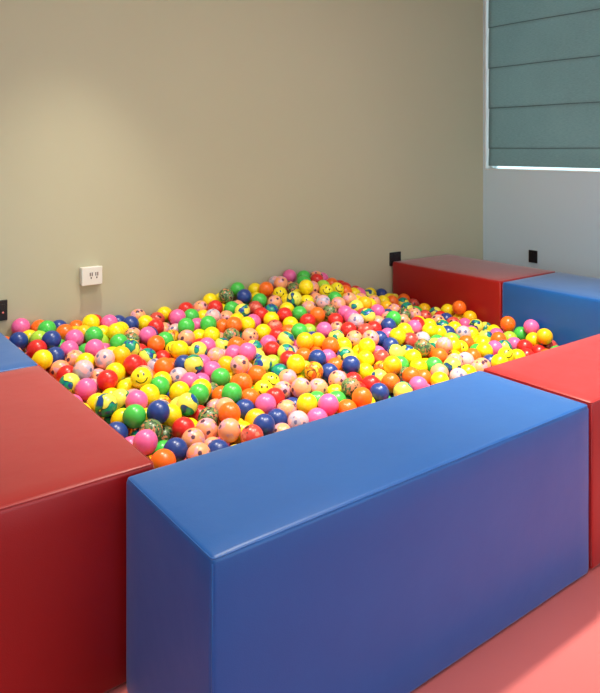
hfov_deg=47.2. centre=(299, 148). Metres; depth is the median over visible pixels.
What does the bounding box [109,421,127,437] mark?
ball
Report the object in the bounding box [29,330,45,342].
ball
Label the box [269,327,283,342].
ball
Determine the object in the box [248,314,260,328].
ball
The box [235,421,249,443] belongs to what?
ball
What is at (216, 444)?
ball
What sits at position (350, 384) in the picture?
ball
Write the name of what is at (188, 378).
ball
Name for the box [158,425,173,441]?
ball
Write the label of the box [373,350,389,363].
ball
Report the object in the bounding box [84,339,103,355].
ball
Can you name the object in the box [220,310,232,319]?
ball
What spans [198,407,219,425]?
ball
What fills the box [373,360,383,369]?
ball
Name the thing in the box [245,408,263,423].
ball
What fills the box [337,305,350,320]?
ball
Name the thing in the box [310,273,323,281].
ball
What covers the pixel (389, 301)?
balls
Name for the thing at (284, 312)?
ball
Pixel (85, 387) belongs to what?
ball
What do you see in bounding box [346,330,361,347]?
ball
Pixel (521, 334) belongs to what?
ball
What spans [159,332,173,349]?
ball
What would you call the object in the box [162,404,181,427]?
ball
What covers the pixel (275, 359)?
ball
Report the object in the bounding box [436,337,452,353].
ball
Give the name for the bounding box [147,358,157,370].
ball
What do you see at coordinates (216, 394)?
ball
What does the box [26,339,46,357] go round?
ball
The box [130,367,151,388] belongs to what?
ball
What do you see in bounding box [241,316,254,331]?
ball
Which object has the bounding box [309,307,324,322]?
ball
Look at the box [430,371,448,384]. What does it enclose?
ball
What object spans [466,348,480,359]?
ball
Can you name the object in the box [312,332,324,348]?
ball
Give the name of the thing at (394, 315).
ball
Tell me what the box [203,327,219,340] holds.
ball
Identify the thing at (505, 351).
ball
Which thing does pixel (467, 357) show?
ball
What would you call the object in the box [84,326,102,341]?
ball
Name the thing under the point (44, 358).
ball
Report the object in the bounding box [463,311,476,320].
ball
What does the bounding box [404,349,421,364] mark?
ball
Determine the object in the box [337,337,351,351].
ball
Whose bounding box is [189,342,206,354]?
ball
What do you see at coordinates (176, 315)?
ball
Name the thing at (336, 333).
ball
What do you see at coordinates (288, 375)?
ball
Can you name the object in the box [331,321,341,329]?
ball
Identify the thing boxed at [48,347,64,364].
ball
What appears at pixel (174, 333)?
ball
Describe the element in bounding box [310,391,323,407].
ball
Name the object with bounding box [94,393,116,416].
ball
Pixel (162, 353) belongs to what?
ball
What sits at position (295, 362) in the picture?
ball
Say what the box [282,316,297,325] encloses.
ball
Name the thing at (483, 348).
ball
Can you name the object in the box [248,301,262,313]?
ball
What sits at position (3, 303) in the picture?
wall socket
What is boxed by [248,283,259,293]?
ball
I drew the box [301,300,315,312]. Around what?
ball
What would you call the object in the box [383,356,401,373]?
ball
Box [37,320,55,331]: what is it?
ball
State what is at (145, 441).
ball
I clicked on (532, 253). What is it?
wall plate
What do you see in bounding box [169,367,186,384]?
ball
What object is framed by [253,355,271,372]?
ball
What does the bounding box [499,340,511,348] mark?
ball
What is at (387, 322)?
ball
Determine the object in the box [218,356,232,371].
ball
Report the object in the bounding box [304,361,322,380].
ball
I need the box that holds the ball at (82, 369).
[72,360,93,379]
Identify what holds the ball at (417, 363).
on the balls at (389, 301)
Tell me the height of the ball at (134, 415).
0.077 m
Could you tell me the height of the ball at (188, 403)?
0.076 m
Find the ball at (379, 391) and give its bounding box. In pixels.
[370,383,388,401]
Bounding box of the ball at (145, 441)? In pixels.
[133,429,157,455]
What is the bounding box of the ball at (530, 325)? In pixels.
[523,319,538,333]
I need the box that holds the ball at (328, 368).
[321,363,337,382]
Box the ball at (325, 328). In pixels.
[316,322,331,337]
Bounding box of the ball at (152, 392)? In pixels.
[140,384,159,406]
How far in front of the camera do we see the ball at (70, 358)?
2.68 m
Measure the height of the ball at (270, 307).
0.076 m
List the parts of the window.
sill, pane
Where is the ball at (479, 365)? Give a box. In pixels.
[471,359,487,370]
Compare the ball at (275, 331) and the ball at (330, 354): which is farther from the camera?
the ball at (275, 331)
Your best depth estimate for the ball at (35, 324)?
2.94 m
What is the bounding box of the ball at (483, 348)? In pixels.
[476,342,492,357]
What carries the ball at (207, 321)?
on the balls at (389, 301)
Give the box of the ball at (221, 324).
[216,319,226,332]
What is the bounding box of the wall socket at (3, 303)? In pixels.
[0,299,6,320]
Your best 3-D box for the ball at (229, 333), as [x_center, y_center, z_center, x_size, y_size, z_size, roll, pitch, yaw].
[-0.307,0.842,3.073,0.076,0.076,0.076,0,0,38]
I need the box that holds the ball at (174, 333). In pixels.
[167,329,178,340]
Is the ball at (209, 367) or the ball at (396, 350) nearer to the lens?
the ball at (209, 367)
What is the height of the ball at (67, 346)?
0.077 m
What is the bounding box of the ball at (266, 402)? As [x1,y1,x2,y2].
[255,393,275,413]
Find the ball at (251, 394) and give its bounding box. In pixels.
[241,388,258,405]
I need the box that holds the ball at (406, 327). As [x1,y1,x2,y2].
[397,323,411,333]
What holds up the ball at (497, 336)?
on the balls at (389, 301)
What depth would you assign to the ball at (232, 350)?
2.86 m
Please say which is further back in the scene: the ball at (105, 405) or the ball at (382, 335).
the ball at (382, 335)
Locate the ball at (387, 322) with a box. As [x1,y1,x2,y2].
[380,318,395,329]
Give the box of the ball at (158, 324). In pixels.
[147,319,163,334]
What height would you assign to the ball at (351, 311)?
0.077 m
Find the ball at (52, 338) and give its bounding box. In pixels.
[41,330,60,349]
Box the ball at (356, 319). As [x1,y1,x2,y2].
[348,313,363,329]
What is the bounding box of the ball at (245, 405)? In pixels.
[236,399,254,420]
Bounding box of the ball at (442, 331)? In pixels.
[436,325,446,336]
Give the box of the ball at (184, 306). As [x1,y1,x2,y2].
[178,302,193,311]
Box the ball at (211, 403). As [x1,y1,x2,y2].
[206,399,218,407]
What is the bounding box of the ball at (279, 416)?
[268,408,287,424]
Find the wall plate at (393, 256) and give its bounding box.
[389,251,400,265]
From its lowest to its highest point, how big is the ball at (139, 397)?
0.077 m
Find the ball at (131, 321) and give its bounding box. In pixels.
[123,316,138,327]
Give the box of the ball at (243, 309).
[235,304,249,316]
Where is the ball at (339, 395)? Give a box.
[329,391,345,401]
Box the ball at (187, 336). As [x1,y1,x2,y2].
[178,330,194,345]
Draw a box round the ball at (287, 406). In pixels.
[276,400,296,417]
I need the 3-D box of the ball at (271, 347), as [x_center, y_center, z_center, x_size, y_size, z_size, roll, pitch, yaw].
[-0.121,0.872,2.968,0.077,0.077,0.077,0,0,-13]
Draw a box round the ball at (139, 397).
[125,390,147,407]
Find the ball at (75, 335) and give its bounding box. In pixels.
[65,329,83,345]
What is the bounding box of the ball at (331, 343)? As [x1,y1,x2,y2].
[322,337,338,352]
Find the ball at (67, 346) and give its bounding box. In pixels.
[60,340,78,355]
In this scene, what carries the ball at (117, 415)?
on the balls at (389, 301)
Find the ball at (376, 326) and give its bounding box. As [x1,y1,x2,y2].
[368,321,381,331]
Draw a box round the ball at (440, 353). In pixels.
[430,348,447,362]
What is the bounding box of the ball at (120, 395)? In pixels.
[112,389,128,409]
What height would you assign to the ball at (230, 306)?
0.077 m
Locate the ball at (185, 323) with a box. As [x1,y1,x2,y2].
[178,318,194,331]
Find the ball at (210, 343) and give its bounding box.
[200,337,215,352]
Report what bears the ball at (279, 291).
on the balls at (389, 301)
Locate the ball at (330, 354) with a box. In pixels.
[323,349,335,363]
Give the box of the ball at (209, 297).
[203,293,217,304]
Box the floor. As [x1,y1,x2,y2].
[105,564,599,692]
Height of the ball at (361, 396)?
0.077 m
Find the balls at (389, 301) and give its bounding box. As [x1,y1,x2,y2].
[5,270,557,459]
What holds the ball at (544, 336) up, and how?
on the ball
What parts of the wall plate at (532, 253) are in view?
insert panel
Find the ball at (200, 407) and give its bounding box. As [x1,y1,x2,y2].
[188,405,205,421]
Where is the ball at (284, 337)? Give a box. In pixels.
[277,331,293,345]
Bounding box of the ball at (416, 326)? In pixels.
[407,320,421,333]
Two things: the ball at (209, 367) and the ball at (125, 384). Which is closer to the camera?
the ball at (125, 384)
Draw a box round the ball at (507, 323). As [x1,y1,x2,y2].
[500,316,515,330]
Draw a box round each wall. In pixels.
[0,0,482,352]
[483,0,599,277]
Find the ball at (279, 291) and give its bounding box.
[273,287,286,297]
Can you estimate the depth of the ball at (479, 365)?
2.93 m
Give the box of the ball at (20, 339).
[9,332,28,349]
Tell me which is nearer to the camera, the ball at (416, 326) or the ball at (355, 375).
the ball at (355, 375)
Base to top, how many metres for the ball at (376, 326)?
0.077 m
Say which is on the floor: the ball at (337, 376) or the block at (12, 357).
the block at (12, 357)
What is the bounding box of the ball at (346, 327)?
[340,322,356,336]
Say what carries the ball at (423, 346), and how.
on the balls at (389, 301)
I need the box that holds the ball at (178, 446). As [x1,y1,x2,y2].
[163,437,187,461]
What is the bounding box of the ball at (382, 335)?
[376,331,387,346]
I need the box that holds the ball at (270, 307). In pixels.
[265,304,278,313]
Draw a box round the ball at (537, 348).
[533,344,545,352]
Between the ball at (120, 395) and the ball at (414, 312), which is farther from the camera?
the ball at (414, 312)
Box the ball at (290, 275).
[283,269,296,281]
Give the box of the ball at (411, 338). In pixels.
[403,332,417,346]
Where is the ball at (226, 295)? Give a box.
[218,288,233,303]
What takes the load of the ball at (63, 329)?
on the balls at (389, 301)
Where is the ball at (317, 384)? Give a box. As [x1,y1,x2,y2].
[310,378,327,393]
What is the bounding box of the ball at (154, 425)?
[139,419,162,440]
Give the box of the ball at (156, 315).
[150,312,164,321]
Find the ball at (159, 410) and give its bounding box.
[146,400,169,423]
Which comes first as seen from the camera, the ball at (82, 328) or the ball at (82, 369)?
the ball at (82, 369)
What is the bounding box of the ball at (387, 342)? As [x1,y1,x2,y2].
[382,337,398,350]
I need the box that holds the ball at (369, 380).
[362,375,379,390]
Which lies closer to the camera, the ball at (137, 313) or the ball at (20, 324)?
the ball at (20, 324)
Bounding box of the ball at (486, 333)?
[479,330,491,340]
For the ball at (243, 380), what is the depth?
2.58 m
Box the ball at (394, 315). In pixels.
[386,311,400,325]
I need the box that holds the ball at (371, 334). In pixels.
[362,330,378,344]
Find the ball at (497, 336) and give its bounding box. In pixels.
[491,332,506,340]
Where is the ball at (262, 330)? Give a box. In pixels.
[255,324,270,340]
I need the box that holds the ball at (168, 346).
[165,341,175,357]
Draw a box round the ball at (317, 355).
[308,349,326,365]
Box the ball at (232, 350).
[225,345,239,357]
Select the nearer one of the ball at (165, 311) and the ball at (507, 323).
the ball at (165, 311)
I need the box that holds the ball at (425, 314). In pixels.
[420,310,431,318]
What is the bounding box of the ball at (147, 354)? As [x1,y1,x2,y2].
[139,348,156,361]
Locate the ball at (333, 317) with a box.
[327,313,342,324]
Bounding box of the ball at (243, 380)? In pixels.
[233,373,252,390]
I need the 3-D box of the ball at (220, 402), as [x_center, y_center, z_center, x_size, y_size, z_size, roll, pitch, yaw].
[-0.265,0.921,2.428,0.076,0.076,0.077,0,0,-9]
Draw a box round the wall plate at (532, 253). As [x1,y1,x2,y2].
[529,250,536,262]
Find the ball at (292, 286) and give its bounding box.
[287,282,298,293]
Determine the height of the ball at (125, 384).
0.076 m
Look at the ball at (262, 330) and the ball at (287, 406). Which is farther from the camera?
the ball at (262, 330)
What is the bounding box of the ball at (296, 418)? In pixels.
[287,410,308,427]
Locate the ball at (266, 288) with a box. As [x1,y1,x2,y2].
[259,282,272,295]
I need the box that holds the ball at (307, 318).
[300,313,315,325]
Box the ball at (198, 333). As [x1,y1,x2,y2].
[193,329,203,339]
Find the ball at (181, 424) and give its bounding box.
[171,417,194,437]
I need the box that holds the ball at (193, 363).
[184,354,203,373]
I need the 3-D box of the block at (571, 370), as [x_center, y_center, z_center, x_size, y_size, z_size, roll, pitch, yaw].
[1.188,0.937,2.418,1.240,0.471,0.378,0,0,-37]
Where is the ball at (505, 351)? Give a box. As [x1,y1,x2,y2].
[497,347,514,360]
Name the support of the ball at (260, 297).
on the balls at (389, 301)
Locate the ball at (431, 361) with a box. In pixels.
[426,357,442,371]
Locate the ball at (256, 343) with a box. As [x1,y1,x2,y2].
[249,340,262,350]
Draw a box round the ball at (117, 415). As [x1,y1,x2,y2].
[111,408,129,429]
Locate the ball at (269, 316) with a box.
[263,312,278,323]
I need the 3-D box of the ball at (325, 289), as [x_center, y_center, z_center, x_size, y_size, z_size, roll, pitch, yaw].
[0.137,0.749,3.594,0.077,0.077,0.076,0,0,-10]
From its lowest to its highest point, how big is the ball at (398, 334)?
0.076 m
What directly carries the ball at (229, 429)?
on the balls at (389, 301)
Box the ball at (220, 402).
[214,397,233,411]
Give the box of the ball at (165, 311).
[157,307,171,321]
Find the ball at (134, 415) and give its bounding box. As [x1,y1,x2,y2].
[122,404,145,428]
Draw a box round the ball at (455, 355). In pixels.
[446,353,463,365]
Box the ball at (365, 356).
[357,350,374,365]
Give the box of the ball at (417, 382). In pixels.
[409,376,427,390]
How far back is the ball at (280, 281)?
3.62 m
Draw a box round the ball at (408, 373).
[402,367,420,382]
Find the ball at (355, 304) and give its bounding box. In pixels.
[348,299,363,310]
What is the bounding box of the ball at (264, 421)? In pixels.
[253,413,274,435]
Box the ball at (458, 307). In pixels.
[452,301,465,314]
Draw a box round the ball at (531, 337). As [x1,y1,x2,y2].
[526,332,540,345]
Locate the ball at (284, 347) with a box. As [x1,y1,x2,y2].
[277,343,294,357]
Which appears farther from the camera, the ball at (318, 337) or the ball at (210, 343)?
the ball at (318, 337)
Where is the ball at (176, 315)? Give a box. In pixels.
[169,309,185,323]
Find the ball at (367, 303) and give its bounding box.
[358,296,371,307]
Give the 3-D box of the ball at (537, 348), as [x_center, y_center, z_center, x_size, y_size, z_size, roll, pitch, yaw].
[1.150,0.982,3.301,0.077,0.076,0.077,0,0,-10]
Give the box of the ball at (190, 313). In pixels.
[185,309,198,318]
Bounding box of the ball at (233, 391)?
[221,382,241,402]
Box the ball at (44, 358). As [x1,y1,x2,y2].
[32,349,52,369]
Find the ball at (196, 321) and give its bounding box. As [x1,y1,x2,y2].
[192,318,200,329]
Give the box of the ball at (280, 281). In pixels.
[274,276,287,288]
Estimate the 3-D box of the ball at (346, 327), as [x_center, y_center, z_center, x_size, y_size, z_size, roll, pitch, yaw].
[0.224,0.842,3.181,0.076,0.076,0.077,0,0,-26]
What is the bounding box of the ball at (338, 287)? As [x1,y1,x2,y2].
[331,282,343,294]
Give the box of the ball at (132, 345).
[122,339,139,354]
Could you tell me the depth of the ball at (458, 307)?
3.75 m
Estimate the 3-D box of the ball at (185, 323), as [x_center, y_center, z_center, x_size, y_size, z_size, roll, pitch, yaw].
[-0.515,0.806,3.109,0.076,0.077,0.077,0,0,-10]
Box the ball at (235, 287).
[230,282,244,296]
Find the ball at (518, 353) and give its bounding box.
[513,349,525,359]
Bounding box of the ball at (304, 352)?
[295,347,310,360]
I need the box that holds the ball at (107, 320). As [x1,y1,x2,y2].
[100,315,117,326]
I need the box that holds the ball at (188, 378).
[180,372,198,388]
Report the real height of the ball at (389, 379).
0.077 m
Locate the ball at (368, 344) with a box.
[358,338,375,353]
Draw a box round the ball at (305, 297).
[300,295,313,305]
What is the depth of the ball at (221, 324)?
3.16 m
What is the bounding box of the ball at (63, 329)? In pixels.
[56,324,72,339]
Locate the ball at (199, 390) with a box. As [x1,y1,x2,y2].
[188,383,208,404]
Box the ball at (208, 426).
[195,418,217,438]
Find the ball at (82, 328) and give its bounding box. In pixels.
[77,325,89,343]
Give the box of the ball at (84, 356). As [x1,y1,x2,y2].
[75,353,94,366]
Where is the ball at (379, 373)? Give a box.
[371,369,386,382]
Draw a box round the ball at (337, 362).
[327,357,343,371]
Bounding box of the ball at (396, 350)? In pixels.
[387,344,403,356]
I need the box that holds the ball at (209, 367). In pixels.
[202,361,220,379]
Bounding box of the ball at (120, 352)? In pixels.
[112,346,130,364]
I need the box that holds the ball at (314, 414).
[307,408,327,421]
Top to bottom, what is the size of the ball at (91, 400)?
0.076 m
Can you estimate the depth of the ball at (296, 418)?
2.37 m
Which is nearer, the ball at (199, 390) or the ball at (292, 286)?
the ball at (199, 390)
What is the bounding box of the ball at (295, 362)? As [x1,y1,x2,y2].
[287,354,304,373]
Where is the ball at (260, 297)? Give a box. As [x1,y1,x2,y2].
[252,293,266,306]
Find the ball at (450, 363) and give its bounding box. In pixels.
[443,357,461,373]
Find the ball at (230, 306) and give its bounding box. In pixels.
[224,301,237,313]
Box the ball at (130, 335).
[125,332,139,342]
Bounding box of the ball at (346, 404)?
[337,399,356,413]
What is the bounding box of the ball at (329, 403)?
[318,394,338,415]
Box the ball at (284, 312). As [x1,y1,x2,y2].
[277,307,291,322]
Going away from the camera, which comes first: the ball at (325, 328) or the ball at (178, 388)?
the ball at (178, 388)
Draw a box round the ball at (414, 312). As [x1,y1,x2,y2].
[409,307,420,319]
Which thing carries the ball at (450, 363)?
on the balls at (389, 301)
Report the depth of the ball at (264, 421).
2.29 m
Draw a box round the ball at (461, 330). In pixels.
[455,326,470,336]
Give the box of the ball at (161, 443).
[152,440,166,453]
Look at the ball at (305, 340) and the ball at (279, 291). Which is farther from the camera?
the ball at (279, 291)
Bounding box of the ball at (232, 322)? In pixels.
[226,317,241,331]
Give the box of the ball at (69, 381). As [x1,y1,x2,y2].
[59,373,79,393]
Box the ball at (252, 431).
[240,424,263,442]
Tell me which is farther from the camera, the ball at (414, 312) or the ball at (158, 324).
the ball at (414, 312)
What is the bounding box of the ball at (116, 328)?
[107,323,124,338]
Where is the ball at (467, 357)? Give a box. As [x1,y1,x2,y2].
[459,352,473,364]
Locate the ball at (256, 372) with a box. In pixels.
[247,365,265,384]
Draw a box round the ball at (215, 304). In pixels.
[207,300,222,312]
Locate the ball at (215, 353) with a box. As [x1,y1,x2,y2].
[207,347,224,361]
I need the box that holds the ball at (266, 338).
[260,335,276,346]
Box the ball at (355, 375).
[346,372,362,381]
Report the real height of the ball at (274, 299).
0.077 m
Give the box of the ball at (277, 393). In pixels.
[266,387,284,406]
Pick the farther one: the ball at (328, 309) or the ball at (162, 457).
the ball at (328, 309)
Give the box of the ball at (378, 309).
[370,304,384,315]
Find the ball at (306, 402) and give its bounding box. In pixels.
[296,393,317,414]
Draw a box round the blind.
[488,0,599,168]
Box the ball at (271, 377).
[261,372,279,387]
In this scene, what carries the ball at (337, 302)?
on the balls at (389, 301)
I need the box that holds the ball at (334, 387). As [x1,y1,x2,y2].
[327,384,340,393]
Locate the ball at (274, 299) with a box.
[267,295,281,308]
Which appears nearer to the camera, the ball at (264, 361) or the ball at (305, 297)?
the ball at (264, 361)
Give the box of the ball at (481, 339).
[475,336,489,343]
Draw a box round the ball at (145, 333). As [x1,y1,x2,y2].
[139,327,156,344]
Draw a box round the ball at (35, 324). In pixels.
[30,320,43,330]
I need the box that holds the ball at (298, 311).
[292,306,306,321]
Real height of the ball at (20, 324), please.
0.077 m
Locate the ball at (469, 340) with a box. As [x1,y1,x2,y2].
[459,335,474,347]
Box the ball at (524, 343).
[516,339,532,350]
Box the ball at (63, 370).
[56,365,72,381]
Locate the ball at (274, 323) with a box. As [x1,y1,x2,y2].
[267,319,282,329]
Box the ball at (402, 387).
[393,381,412,395]
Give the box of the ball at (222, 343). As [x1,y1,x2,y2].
[215,338,228,349]
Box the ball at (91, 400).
[86,393,101,412]
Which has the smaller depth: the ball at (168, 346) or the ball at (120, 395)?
the ball at (120, 395)
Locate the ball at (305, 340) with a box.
[296,332,313,348]
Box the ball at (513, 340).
[507,337,519,349]
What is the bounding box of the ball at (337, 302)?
[331,297,345,310]
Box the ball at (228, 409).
[218,402,240,421]
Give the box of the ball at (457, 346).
[449,337,461,351]
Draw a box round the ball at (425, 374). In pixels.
[418,369,431,384]
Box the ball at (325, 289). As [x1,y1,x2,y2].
[319,284,332,295]
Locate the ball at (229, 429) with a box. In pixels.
[218,418,240,442]
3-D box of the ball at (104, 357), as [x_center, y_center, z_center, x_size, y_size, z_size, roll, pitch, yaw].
[-0.755,0.815,2.656,0.076,0.077,0.076,0,0,-24]
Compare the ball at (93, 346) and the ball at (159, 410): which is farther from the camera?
the ball at (93, 346)
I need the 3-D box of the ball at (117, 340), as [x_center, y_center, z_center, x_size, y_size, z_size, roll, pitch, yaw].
[-0.755,0.812,2.864,0.076,0.076,0.077,0,0,-20]
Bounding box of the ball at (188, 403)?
[176,393,198,415]
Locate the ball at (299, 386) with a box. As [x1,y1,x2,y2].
[291,377,310,397]
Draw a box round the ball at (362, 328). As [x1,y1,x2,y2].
[357,323,372,335]
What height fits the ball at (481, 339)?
0.076 m
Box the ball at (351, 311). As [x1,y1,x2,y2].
[344,309,358,321]
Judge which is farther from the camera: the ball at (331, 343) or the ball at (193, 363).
the ball at (331, 343)
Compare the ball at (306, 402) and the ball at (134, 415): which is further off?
the ball at (306, 402)
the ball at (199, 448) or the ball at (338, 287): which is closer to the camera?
the ball at (199, 448)
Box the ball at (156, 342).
[147,335,164,351]
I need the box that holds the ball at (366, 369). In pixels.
[358,363,373,379]
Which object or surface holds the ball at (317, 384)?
on the balls at (389, 301)
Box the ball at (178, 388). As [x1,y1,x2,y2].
[169,381,188,399]
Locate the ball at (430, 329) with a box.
[422,323,437,337]
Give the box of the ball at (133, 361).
[123,354,143,374]
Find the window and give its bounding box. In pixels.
[485,0,599,172]
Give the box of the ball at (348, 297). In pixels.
[342,292,356,305]
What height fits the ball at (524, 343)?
0.077 m
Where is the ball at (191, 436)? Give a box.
[181,428,204,447]
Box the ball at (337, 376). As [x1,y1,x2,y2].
[328,370,346,385]
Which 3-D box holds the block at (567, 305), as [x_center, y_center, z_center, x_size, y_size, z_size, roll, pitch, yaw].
[1.626,0.938,3.309,0.519,0.469,1.183,0,0,-37]
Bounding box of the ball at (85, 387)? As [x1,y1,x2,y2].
[75,378,96,400]
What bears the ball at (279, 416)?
on the balls at (389, 301)
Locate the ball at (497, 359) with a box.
[491,354,507,365]
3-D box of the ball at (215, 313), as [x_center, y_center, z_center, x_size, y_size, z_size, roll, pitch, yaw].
[-0.414,0.801,3.263,0.077,0.077,0.077,0,0,-10]
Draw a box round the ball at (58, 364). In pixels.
[49,360,68,378]
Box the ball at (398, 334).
[389,328,405,344]
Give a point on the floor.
(554, 647)
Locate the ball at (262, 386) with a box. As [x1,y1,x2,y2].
[253,380,272,394]
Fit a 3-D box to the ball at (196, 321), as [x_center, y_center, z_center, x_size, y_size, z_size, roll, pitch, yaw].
[-0.480,0.828,3.200,0.077,0.076,0.076,0,0,-7]
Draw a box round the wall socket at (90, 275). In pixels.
[80,265,101,285]
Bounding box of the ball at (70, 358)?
[64,350,81,366]
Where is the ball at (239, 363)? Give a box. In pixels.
[230,355,248,373]
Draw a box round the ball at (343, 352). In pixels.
[337,347,353,360]
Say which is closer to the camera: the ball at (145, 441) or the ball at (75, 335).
the ball at (145, 441)
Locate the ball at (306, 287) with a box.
[299,280,313,294]
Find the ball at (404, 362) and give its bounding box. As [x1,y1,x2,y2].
[397,356,408,366]
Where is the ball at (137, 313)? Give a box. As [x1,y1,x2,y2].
[130,309,145,318]
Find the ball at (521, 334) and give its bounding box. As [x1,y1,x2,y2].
[513,327,527,339]
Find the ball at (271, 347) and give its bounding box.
[263,341,279,355]
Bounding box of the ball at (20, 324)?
[11,318,29,332]
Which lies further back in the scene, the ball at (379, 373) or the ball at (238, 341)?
the ball at (238, 341)
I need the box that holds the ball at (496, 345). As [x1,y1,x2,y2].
[488,340,502,354]
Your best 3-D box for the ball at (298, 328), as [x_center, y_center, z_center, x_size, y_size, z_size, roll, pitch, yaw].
[-0.004,0.831,3.111,0.076,0.077,0.077,0,0,-10]
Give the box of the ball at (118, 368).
[105,362,124,382]
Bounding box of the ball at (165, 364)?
[154,357,172,372]
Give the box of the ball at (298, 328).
[291,323,307,339]
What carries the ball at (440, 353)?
on the balls at (389, 301)
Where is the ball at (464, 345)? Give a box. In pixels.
[459,340,468,352]
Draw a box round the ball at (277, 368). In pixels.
[270,363,287,375]
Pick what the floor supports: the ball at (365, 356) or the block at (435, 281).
the block at (435, 281)
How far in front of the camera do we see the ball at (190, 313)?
3.24 m
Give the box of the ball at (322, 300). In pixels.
[315,295,330,307]
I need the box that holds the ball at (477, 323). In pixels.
[469,319,483,331]
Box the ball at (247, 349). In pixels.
[238,342,256,360]
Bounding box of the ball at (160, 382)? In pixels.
[150,376,169,394]
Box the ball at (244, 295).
[237,289,251,303]
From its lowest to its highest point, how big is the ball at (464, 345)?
0.077 m
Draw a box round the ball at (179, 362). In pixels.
[174,355,187,368]
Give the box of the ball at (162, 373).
[153,371,171,386]
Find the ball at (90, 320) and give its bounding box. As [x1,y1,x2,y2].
[82,314,99,326]
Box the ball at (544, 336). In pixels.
[536,328,552,344]
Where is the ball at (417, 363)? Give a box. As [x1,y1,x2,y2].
[409,358,427,369]
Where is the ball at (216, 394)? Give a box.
[211,386,223,398]
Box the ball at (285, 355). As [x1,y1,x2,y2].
[279,350,294,365]
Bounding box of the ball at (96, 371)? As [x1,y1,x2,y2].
[91,368,102,379]
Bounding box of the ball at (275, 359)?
[268,355,279,370]
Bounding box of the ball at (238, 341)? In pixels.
[227,337,244,347]
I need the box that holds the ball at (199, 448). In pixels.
[186,442,210,458]
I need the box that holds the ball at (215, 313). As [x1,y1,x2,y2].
[205,309,220,321]
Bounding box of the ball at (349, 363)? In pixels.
[342,356,359,373]
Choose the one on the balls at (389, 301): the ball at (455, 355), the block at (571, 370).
the ball at (455, 355)
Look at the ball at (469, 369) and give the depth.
2.88 m
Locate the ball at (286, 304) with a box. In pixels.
[279,302,293,310]
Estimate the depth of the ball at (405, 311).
3.57 m
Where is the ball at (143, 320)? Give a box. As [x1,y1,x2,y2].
[138,315,152,330]
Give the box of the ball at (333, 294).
[328,291,341,300]
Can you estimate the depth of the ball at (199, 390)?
2.46 m
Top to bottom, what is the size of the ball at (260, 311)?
0.077 m
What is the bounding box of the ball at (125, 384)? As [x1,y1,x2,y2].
[116,379,136,390]
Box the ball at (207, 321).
[200,316,216,330]
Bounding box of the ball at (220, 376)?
[211,368,229,385]
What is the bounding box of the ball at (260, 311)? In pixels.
[253,307,267,322]
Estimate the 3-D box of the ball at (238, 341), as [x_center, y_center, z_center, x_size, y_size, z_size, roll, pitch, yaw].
[-0.275,0.853,2.966,0.077,0.077,0.077,0,0,-13]
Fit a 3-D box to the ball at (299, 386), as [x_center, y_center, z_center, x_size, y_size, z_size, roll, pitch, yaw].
[0.004,0.904,2.591,0.077,0.077,0.076,0,0,-8]
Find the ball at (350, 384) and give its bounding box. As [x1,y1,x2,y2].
[341,377,360,398]
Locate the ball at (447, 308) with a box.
[441,304,453,315]
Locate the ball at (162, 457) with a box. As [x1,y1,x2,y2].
[151,449,175,468]
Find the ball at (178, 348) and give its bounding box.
[170,340,188,358]
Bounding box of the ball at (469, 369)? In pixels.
[462,364,476,373]
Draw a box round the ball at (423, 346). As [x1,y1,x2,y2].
[414,339,431,356]
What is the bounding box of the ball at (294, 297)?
[287,291,301,306]
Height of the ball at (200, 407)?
0.077 m
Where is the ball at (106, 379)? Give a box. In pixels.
[96,369,117,390]
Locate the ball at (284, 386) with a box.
[274,381,292,399]
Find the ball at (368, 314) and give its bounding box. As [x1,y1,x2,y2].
[360,308,375,323]
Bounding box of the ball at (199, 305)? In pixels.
[193,300,207,310]
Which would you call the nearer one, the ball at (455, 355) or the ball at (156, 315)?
the ball at (455, 355)
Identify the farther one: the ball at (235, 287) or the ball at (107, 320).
the ball at (235, 287)
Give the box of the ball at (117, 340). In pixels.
[109,334,127,346]
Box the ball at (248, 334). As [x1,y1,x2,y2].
[241,328,257,341]
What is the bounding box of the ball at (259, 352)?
[249,348,264,364]
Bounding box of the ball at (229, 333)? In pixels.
[223,328,239,339]
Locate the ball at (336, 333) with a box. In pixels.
[328,329,344,338]
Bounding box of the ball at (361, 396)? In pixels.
[352,387,371,407]
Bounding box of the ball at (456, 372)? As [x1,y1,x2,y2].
[449,368,466,379]
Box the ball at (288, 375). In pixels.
[278,369,296,383]
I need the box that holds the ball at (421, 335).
[416,331,429,340]
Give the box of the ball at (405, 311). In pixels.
[397,308,410,318]
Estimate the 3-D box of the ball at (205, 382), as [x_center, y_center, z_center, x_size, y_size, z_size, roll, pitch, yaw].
[-0.368,0.897,2.558,0.077,0.076,0.077,0,0,-21]
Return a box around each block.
[0,333,37,372]
[0,366,154,692]
[126,371,588,692]
[393,254,554,330]
[483,334,599,568]
[503,272,599,345]
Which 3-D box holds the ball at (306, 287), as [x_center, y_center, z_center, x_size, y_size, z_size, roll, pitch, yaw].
[0.032,0.714,3.534,0.076,0.077,0.077,0,0,-9]
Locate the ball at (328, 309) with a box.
[322,304,336,319]
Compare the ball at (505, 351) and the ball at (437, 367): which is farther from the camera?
the ball at (505, 351)
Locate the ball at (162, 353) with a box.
[156,350,171,358]
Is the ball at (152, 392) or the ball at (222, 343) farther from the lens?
the ball at (222, 343)
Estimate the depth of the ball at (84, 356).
2.64 m
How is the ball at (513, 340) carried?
on the balls at (389, 301)
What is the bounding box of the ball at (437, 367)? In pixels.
[430,364,448,376]
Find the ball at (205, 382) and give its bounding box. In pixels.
[191,378,211,395]
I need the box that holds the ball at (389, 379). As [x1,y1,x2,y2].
[381,373,399,392]
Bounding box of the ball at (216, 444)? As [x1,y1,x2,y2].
[207,439,228,451]
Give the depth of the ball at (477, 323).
3.58 m
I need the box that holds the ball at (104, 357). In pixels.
[94,349,114,369]
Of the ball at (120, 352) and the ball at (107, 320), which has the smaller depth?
the ball at (120, 352)

